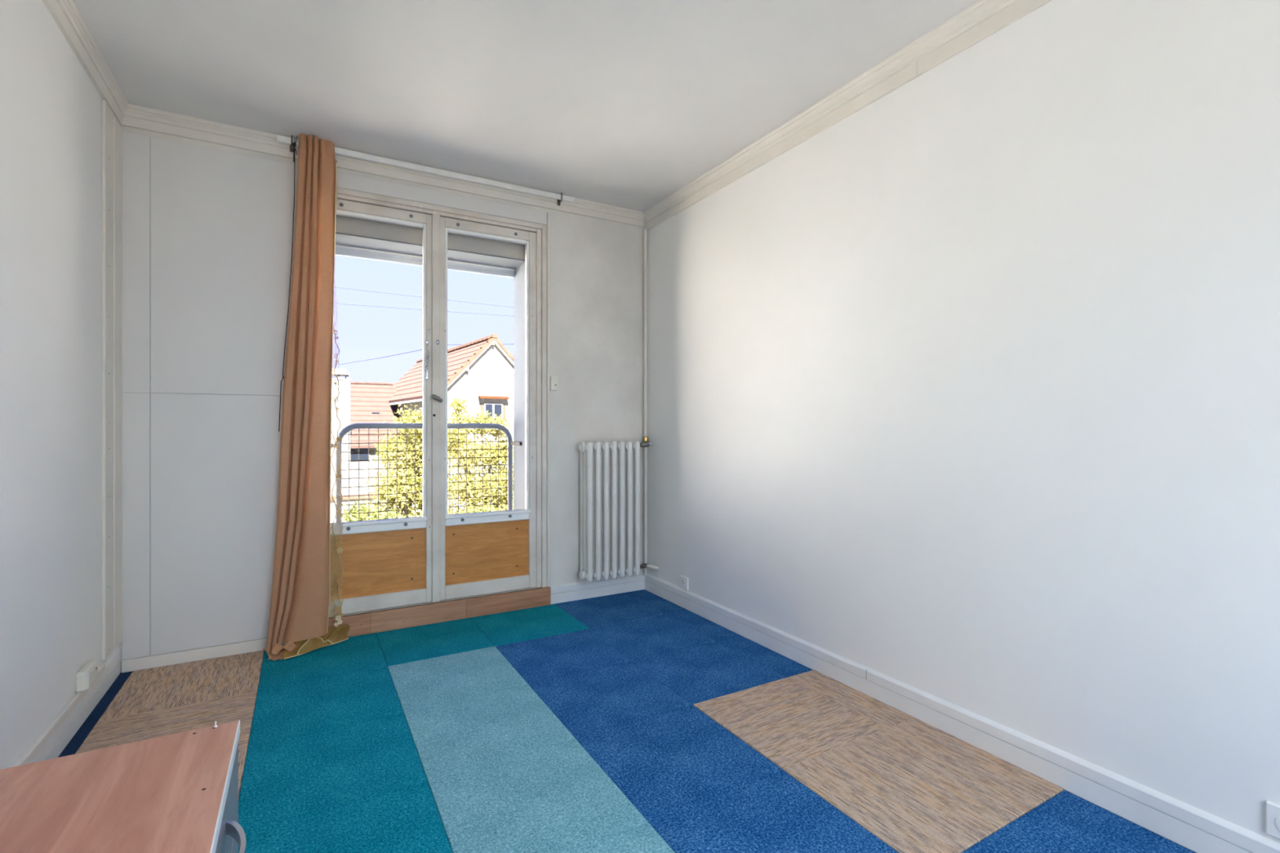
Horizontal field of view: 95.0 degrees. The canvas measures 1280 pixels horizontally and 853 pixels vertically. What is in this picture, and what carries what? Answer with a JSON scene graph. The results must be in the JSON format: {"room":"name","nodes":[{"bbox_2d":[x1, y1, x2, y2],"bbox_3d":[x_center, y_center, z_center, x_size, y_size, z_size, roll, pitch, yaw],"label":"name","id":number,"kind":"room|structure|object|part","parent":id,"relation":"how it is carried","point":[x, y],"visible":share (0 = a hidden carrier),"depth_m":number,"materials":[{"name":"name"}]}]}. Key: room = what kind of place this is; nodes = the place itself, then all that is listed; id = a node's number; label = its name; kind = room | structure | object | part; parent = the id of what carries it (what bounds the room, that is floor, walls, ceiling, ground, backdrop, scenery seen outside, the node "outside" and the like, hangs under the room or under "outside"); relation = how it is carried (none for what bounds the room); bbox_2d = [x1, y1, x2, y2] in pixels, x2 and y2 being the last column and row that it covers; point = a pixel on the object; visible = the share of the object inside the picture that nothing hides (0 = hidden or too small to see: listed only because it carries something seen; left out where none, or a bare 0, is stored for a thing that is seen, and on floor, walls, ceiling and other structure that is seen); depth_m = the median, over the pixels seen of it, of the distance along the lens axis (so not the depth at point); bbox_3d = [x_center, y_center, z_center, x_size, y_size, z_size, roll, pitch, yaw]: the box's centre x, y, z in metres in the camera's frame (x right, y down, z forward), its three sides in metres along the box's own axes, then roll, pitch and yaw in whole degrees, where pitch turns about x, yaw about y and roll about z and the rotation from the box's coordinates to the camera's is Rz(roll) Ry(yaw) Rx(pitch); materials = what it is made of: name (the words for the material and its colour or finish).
{"room":"empty bedroom","nodes":[
{"label":"empty bedroom","id":0,"kind":"room"},
{"bbox_2d":[0,0,118,769],"bbox_3d":[-1.131,-0.040,0.351,0.200,2.750,5.035,0,0,-30],"label":"wall","id":1,"kind":"structure","parent":0,"point":[51,107],"depth_m":1.84,"materials":[{"name":"paint"}]},
{"bbox_2d":[13,647,120,767],"bbox_3d":[-1.090,1.029,0.490,0.008,0.112,4.835,0,0,-30],"label":"baseboard","id":2,"kind":"structure","parent":1,"relation":"attached to","point":[59,740],"depth_m":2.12,"materials":[{"name":"paint"}]},
{"bbox_2d":[42,0,128,124],"bbox_3d":[-1.076,-1.372,0.498,0.041,0.086,4.835,0,0,-30],"label":"trim","id":3,"kind":"structure","parent":1,"relation":"attached to","point":[65,14],"depth_m":2.14,"materials":[{"name":"paint"}]},
{"bbox_2d":[74,660,100,693],"bbox_3d":[-2.033,0.914,2.163,0.039,0.074,0.175,0,0,-30],"label":"junction box","id":4,"kind":"object","parent":1,"relation":"attached to","point":[87,675],"visible":1,"depth_m":2.11,"materials":[{"name":"beige plastic"}]},
{"bbox_3d":[-2.011,0.915,2.155,0.008,0.060,0.120,0,0,-30],"label":"box lid","id":5,"kind":"part","parent":4,"relation":"part of","materials":[{"name":"paint"}]},
{"bbox_2d":[101,99,122,660],"bbox_3d":[-2.225,-0.188,2.474,0.014,2.265,0.244,0,0,-30],"label":"trim","id":6,"kind":"structure","parent":1,"relation":"attached to","point":[111,129],"depth_m":2.45,"materials":[{"name":"paint"}]},
{"bbox_2d":[118,124,645,672],"bbox_3d":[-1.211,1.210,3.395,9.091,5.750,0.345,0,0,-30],"label":"wall","id":7,"kind":"structure","parent":0,"point":[207,227],"depth_m":2.78,"materials":[{"name":"paint"}]},
{"bbox_3d":[-2.242,0.439,2.611,0.097,1.179,0.010,0,0,-30],"label":"wall panel","id":8,"kind":"part","parent":7,"relation":"part of","materials":[{"name":"paint"}]},
{"bbox_3d":[-2.242,-0.726,2.611,0.097,1.149,0.010,0,0,-30],"label":"wall panel","id":9,"kind":"part","parent":7,"relation":"part of","materials":[{"name":"paint"}]},
{"bbox_2d":[121,638,285,672],"bbox_3d":[-1.991,1.058,2.753,0.674,0.055,0.013,0,0,-30],"label":"baseboard","id":10,"kind":"structure","parent":7,"relation":"attached to","point":[237,648],"depth_m":2.70,"materials":[{"name":"paint"}]},
{"bbox_3d":[-1.951,0.439,2.777,0.571,1.179,0.010,0,0,-30],"label":"wall panel","id":11,"kind":"part","parent":7,"relation":"part of","materials":[{"name":"paint"}]},
{"bbox_3d":[-1.951,-0.726,2.777,0.571,1.149,0.010,0,0,-30],"label":"wall panel","id":12,"kind":"part","parent":7,"relation":"part of","materials":[{"name":"paint"}]},
{"bbox_2d":[120,103,644,227],"bbox_3d":[-1.120,-1.372,3.236,2.691,0.086,0.041,0,0,-30],"label":"trim","id":13,"kind":"structure","parent":7,"relation":"attached to","point":[138,117],"depth_m":3.03,"materials":[{"name":"paint"}]},
{"bbox_2d":[276,134,573,205],"bbox_3d":[-1.083,-1.380,3.216,1.548,0.060,0.053,0,0,-30],"label":"rail","id":14,"kind":"object","parent":7,"relation":"attached to","point":[290,140],"visible":0.88,"depth_m":3.19,"materials":[{"name":"white plastic"}]},
{"bbox_2d":[278,135,297,431],"bbox_3d":[-1.687,-0.688,2.811,0.079,1.425,0.018,0,0,-30],"label":"cord","id":15,"kind":"object","parent":14,"relation":"hanging from","point":[294,144],"visible":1,"depth_m":2.82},
{"bbox_2d":[262,133,349,660],"bbox_3d":[-1.599,-0.166,2.840,0.379,2.490,0.142,0,0,-37],"label":"curtain","id":16,"kind":"object","parent":14,"relation":"hanging from","point":[300,596],"visible":1,"depth_m":2.84,"materials":[{"name":"brown fabric"}]},
{"bbox_2d":[330,324,342,626],"bbox_3d":[-1.548,-0.179,2.936,0.117,2.352,0.072,0,0,-30],"label":"sheer curtain","id":17,"kind":"object","parent":14,"relation":"hanging from","point":[339,615],"visible":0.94,"depth_m":2.96,"materials":[{"name":"fabric"}]},
{"bbox_2d":[333,606,342,614],"bbox_3d":[-1.514,0.919,2.934,0.042,0.042,0.007,0,0,-30],"label":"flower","id":18,"kind":"object","parent":17,"relation":"on","point":[335,611],"depth_m":2.93,"materials":[{"name":"gold fabric"}]},
{"bbox_2d":[334,615,341,621],"bbox_3d":[-1.506,0.958,2.927,0.032,0.032,0.006,0,0,-30],"label":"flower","id":19,"kind":"object","parent":17,"relation":"on","point":[338,616],"depth_m":2.93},
{"bbox_2d":[333,540,342,548],"bbox_3d":[-1.519,0.595,2.956,0.042,0.041,0.007,0,0,-30],"label":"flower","id":20,"kind":"object","parent":17,"relation":"on","point":[337,547],"depth_m":2.96,"materials":[{"name":"gold fabric"}]},
{"bbox_2d":[331,422,521,522],"bbox_3d":[-1.271,0.483,3.503,1.106,1.004,0.222,0,0,-30],"label":"railing","id":21,"kind":"object","parent":7,"relation":"attached to","point":[342,433],"visible":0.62,"depth_m":3.54,"materials":[{"name":"grey metal"}]},
{"bbox_2d":[335,214,524,277],"bbox_3d":[-1.232,-1.120,3.441,1.087,0.310,0.243,0,0,-30],"label":"roller shutter","id":22,"kind":"object","parent":7,"relation":"attached to","point":[357,237],"visible":0.35,"depth_m":3.40,"materials":[{"name":"paint"}]},
{"bbox_2d":[328,187,546,617],"bbox_3d":[-1.142,-0.123,3.263,1.307,2.204,0.142,0,0,-30],"label":"door","id":23,"kind":"structure","parent":7,"relation":"in","point":[437,556],"depth_m":3.28,"materials":[{"name":"paint"}]},
{"bbox_3d":[-1.397,0.725,3.130,0.488,0.336,0.012,0,0,-30],"label":"wood panel","id":24,"kind":"part","parent":23,"relation":"part of","materials":[{"name":"brown wood"}]},
{"bbox_3d":[-1.393,0.528,3.123,0.492,0.059,0.052,0,0,-30],"label":"lock rail","id":25,"kind":"part","parent":23,"relation":"part of","materials":[{"name":"paint"}]},
{"bbox_3d":[-1.135,-0.142,3.242,0.024,0.185,0.004,0,0,-30],"label":"lock plate","id":26,"kind":"part","parent":23,"relation":"part of","materials":[{"name":"paint"}]},
{"bbox_3d":[-1.118,-0.153,3.224,0.064,0.045,0.049,0,0,-30],"label":"lever handle","id":27,"kind":"part","parent":23,"relation":"part of","materials":[{"name":"silver metal"}]},
{"bbox_3d":[-0.888,0.725,3.422,0.493,0.336,0.012,0,0,-30],"label":"wood panel","id":28,"kind":"part","parent":23,"relation":"part of","materials":[{"name":"brown wood"}]},
{"bbox_3d":[-0.884,0.528,3.415,0.497,0.059,0.052,0,0,-30],"label":"lock rail","id":29,"kind":"part","parent":23,"relation":"part of","materials":[{"name":"paint"}]},
{"bbox_2d":[328,586,551,637],"bbox_3d":[-1.127,1.032,3.245,1.336,0.106,0.020,0,0,-30],"label":"trim","id":30,"kind":"structure","parent":7,"relation":"attached to","point":[433,613],"depth_m":3.25,"materials":[{"name":"laminate"}]},
{"bbox_3d":[-1.134,-1.266,3.247,1.305,0.077,0.008,0,0,-30],"label":"lintel panel","id":31,"kind":"part","parent":7,"relation":"part of","materials":[{"name":"paint"}]},
{"bbox_2d":[546,212,550,586],"bbox_3d":[-0.558,-0.163,3.576,0.016,2.280,0.012,0,0,-30],"label":"trim","id":32,"kind":"structure","parent":7,"relation":"attached to","point":[548,213],"depth_m":3.57,"materials":[{"name":"paint"}]},
{"bbox_2d":[550,376,557,391],"bbox_3d":[-0.527,-0.263,3.587,0.044,0.085,0.023,0,0,-30],"label":"light switch","id":33,"kind":"object","parent":7,"relation":"attached to","point":[553,380],"visible":1,"depth_m":3.58,"materials":[{"name":"beige plastic"}]},
{"bbox_2d":[550,573,645,604],"bbox_3d":[-0.254,1.031,3.750,0.678,0.108,0.012,0,0,-30],"label":"baseboard","id":34,"kind":"structure","parent":7,"relation":"attached to","point":[560,593],"depth_m":3.73,"materials":[{"name":"paint"}]},
{"bbox_2d":[577,440,658,582],"bbox_3d":[-0.151,0.520,3.714,0.523,0.850,0.182,0,0,-27],"label":"radiator","id":35,"kind":"object","parent":7,"relation":"attached to","point":[610,472],"visible":1,"depth_m":3.63,"materials":[{"name":"metal"}]},
{"bbox_3d":[0.081,0.902,3.771,0.084,0.026,0.024,0,0,28],"label":"valve lever","id":36,"kind":"part","parent":35,"relation":"part of","materials":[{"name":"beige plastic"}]},
{"bbox_2d":[72,0,978,212],"bbox_3d":[0.040,-1.540,1.216,3.091,0.250,5.370,0,0,-30],"label":"ceiling","id":37,"kind":"structure","parent":0,"point":[625,104],"depth_m":2.32,"materials":[{"name":"paint"}]},
{"bbox_2d":[57,589,1195,852],"bbox_3d":[0.040,1.208,1.216,3.091,0.254,5.370,0,0,-30],"label":"floor","id":38,"kind":"structure","parent":0,"point":[633,722],"depth_m":1.96,"materials":[{"name":"blue carpet"}]},
{"bbox_2d":[0,720,245,852],"bbox_3d":[-0.881,0.828,0.769,0.606,0.507,0.611,0,0,-30],"label":"desk","id":39,"kind":"object","parent":38,"relation":"on","point":[177,793],"visible":1,"depth_m":0.93,"materials":[{"name":"brown wood"}]},
{"bbox_3d":[-0.656,0.686,0.898,0.019,0.147,0.605,0,0,-30],"label":"drawer","id":40,"kind":"part","parent":39,"relation":"part of","materials":[{"name":"silver metal"}]},
{"bbox_3d":[-0.656,0.839,0.898,0.019,0.148,0.605,0,0,-30],"label":"drawer","id":41,"kind":"part","parent":39,"relation":"part of","materials":[{"name":"silver metal"}]},
{"bbox_3d":[-0.635,0.669,0.913,0.035,0.020,0.174,0,0,-30],"label":"bow handle","id":42,"kind":"part","parent":39,"relation":"part of","materials":[{"name":"silver metal"}]},
{"bbox_2d":[646,0,1279,851],"bbox_3d":[1.377,-0.040,1.790,0.200,2.750,5.035,0,0,-30],"label":"wall","id":43,"kind":"structure","parent":0,"point":[965,393],"depth_m":1.85,"materials":[{"name":"paint"}]},
{"bbox_2d":[643,229,648,575],"bbox_3d":[0.037,-0.161,3.878,0.033,2.281,0.033,0,0,-7],"label":"pipe","id":44,"kind":"object","parent":43,"relation":"attached to","point":[645,437],"visible":0.95,"depth_m":3.87,"materials":[{"name":"metal"}]},
{"bbox_2d":[680,575,688,590],"bbox_3d":[0.262,0.936,3.511,0.020,0.074,0.074,0,0,-30],"label":"wall socket","id":45,"kind":"object","parent":43,"relation":"attached to","point":[684,580],"visible":1,"depth_m":3.50,"materials":[{"name":"white plastic"}]},
{"bbox_2d":[643,0,1051,230],"bbox_3d":[1.223,-1.359,1.817,0.040,0.112,4.835,0,0,-30],"label":"trim","id":46,"kind":"structure","parent":43,"relation":"attached to","point":[982,19],"depth_m":2.38,"materials":[{"name":"paint"}]},
{"bbox_2d":[644,573,1279,852],"bbox_3d":[1.237,1.031,1.819,0.014,0.108,4.823,0,0,-30],"label":"baseboard","id":47,"kind":"structure","parent":43,"relation":"attached to","point":[1197,830],"depth_m":1.88,"materials":[{"name":"paint"}]},
{"bbox_2d":[1265,800,1279,839],"bbox_3d":[1.500,0.926,1.355,0.020,0.078,0.078,0,0,-30],"label":"wall socket","id":48,"kind":"object","parent":43,"relation":"attached to","point":[1272,810],"visible":1,"depth_m":1.38,"materials":[{"name":"white plastic"}]},
{"bbox_2d":[1275,817,1279,831],"bbox_3d":[1.499,0.926,1.355,0.002,0.043,0.044,0,0,-30],"label":"socket","id":49,"kind":"object","parent":48,"relation":"attached to","point":[1277,819],"depth_m":1.37,"materials":[{"name":"white plastic"}]},
{"label":"outside","id":50,"kind":"structure","parent":0,"visible":0},
{"bbox_3d":[-22.116,4.185,58.630,140.000,0.200,116.280,0,0,-30],"label":"ground","id":51,"kind":"structure","parent":50,"visible":0},
{"bbox_2d":[342,500,418,522],"bbox_3d":[-2.821,2.444,6.525,1.261,3.285,0.688,0,0,-30],"label":"shrub","id":52,"kind":"object","parent":51,"relation":"on","point":[372,516],"visible":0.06,"depth_m":6.37,"materials":[{"name":"green plant"}]},
{"bbox_2d":[330,492,457,523],"bbox_3d":[-10.246,3.110,17.352,9.600,1.950,0.440,0,0,-30],"label":"wall","id":53,"kind":"structure","parent":51,"relation":"on","point":[352,499],"depth_m":17.98,"materials":[{"name":"paint"}]},
{"bbox_2d":[360,403,471,519],"bbox_3d":[-3.085,1.882,8.062,1.077,4.412,1.559,0,0,43],"label":"leafy tree","id":54,"kind":"object","parent":51,"relation":"on","point":[412,418],"visible":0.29,"depth_m":7.90,"materials":[{"name":"green plant"}]},
{"bbox_2d":[350,333,513,510],"bbox_3d":[-14.021,-0.103,27.652,16.015,8.377,12.476,0,0,-30],"label":"house","id":55,"kind":"structure","parent":51,"relation":"on","point":[480,371],"depth_m":26.74,"materials":[{"name":"paint"}]},
{"bbox_3d":[-13.412,1.325,28.103,0.790,0.580,0.020,0,0,-30],"label":"pane","id":56,"kind":"part","parent":55,"relation":"part of","materials":[{"name":"black"}]},
{"bbox_3d":[-6.491,-0.425,25.221,0.310,1.060,0.006,0,0,-36],"label":"pane","id":57,"kind":"part","parent":55,"relation":"part of","materials":[{"name":"black"}]},
{"bbox_3d":[-6.162,-0.425,25.457,0.320,1.060,0.006,0,0,-36],"label":"pane","id":58,"kind":"part","parent":55,"relation":"part of","materials":[{"name":"black"}]},
{"bbox_2d":[447,398,513,513],"bbox_3d":[-2.666,1.793,10.026,2.069,4.590,1.241,0,0,-26],"label":"leafy tree","id":59,"kind":"object","parent":51,"relation":"on","point":[456,404],"visible":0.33,"depth_m":9.97,"materials":[{"name":"green plant"}]},
{"bbox_2d":[447,500,513,514],"bbox_3d":[-2.045,2.510,7.577,1.122,3.152,0.756,0,0,-30],"label":"shrub","id":60,"kind":"object","parent":51,"relation":"on","point":[477,510],"visible":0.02,"depth_m":7.55,"materials":[{"name":"green plant"}]},
{"bbox_3d":[-4.532,4.070,22.764,13.200,0.030,18.000,0,0,-30],"label":"lawn","id":61,"kind":"structure","parent":51,"relation":"on","visible":0},
{"bbox_2d":[330,368,351,496],"bbox_3d":[-13.577,0.755,26.452,0.940,6.660,0.860,0,0,-30],"label":"chimney","id":62,"kind":"object","parent":61,"relation":"on","point":[343,403],"visible":0.55,"depth_m":26.16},
{"bbox_2d":[332,368,346,373],"bbox_3d":[-13.591,-2.475,26.415,0.680,0.200,0.550,0,0,-30],"label":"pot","id":63,"kind":"object","parent":62,"relation":"on","point":[336,371],"depth_m":26.21,"materials":[{"name":"white"}]},
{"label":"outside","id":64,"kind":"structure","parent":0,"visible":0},
{"bbox_2d":[332,343,513,365],"bbox_3d":[-12.438,-3.565,32.945,21.028,3.137,4.362,0,0,-4],"label":"overhead cable","id":65,"kind":"object","parent":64,"point":[502,344],"visible":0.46,"depth_m":33.92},
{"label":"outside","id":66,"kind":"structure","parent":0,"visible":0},
{"bbox_2d":[337,287,513,307],"bbox_3d":[-6.485,-4.235,19.337,24.000,0.211,0.011,0,0,-30],"label":"overhead cable","id":67,"kind":"object","parent":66,"point":[338,287],"visible":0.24,"depth_m":18.84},
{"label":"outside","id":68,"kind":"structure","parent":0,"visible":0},
{"bbox_2d":[333,302,506,315],"bbox_3d":[-5.987,-3.665,18.470,24.000,0.611,0.011,0,0,-30],"label":"overhead cable","id":69,"kind":"object","parent":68,"point":[334,303],"visible":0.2,"depth_m":17.87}
]}

